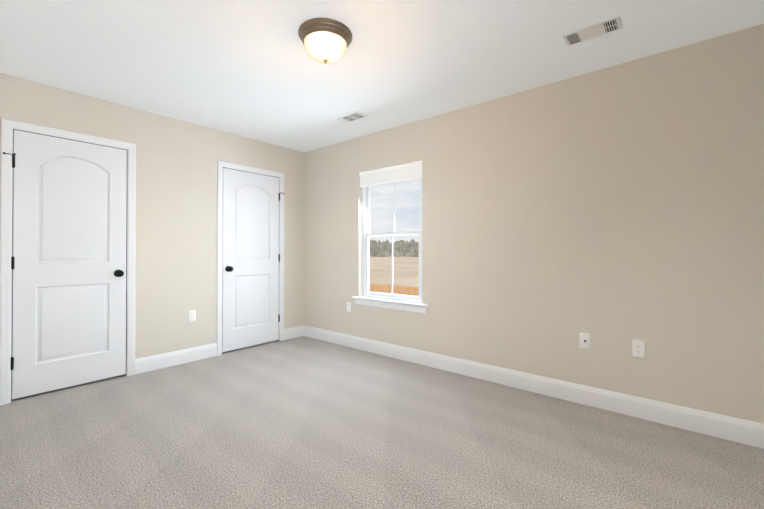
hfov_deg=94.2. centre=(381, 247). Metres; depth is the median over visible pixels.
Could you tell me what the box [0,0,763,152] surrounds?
ceiling
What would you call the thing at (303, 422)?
floor
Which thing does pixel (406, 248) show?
trees
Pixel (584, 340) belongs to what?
outlet
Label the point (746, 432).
baseboard
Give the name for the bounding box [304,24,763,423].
wall
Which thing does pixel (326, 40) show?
ceiling light
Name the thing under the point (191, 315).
outlet
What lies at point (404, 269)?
ground
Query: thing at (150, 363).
baseboard
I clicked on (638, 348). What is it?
duplex electrical outlet
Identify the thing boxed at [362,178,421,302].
window
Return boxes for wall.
[0,73,303,358]
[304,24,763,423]
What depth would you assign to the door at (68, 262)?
2.89 m
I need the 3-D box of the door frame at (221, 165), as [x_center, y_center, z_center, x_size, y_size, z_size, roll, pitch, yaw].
[-1.561,0.108,4.197,0.158,2.107,0.844,0,-1,40]
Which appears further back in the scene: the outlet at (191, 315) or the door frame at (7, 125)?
the outlet at (191, 315)
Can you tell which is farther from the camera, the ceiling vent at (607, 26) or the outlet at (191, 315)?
the outlet at (191, 315)
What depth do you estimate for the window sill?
3.76 m
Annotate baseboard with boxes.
[135,343,216,374]
[284,326,302,339]
[303,325,763,448]
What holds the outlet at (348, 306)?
attached to the wall at (614, 211)
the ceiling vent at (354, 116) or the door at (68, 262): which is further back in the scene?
the ceiling vent at (354, 116)
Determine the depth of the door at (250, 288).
4.13 m
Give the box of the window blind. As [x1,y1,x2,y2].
[359,160,421,191]
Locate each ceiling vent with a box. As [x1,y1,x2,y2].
[336,111,367,122]
[561,15,622,46]
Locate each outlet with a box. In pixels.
[188,310,195,321]
[347,302,350,311]
[580,333,589,349]
[632,339,644,357]
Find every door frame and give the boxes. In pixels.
[0,118,135,405]
[217,160,283,355]
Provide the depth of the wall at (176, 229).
3.51 m
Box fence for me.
[369,283,418,296]
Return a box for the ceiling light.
[298,18,351,63]
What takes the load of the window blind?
attached to the window
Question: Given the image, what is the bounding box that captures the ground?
[369,256,418,286]
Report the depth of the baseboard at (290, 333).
4.58 m
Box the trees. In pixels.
[369,239,418,256]
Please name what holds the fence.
on the ground
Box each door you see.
[3,130,126,398]
[222,168,283,351]
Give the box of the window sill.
[352,296,427,313]
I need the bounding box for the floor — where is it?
[0,336,763,508]

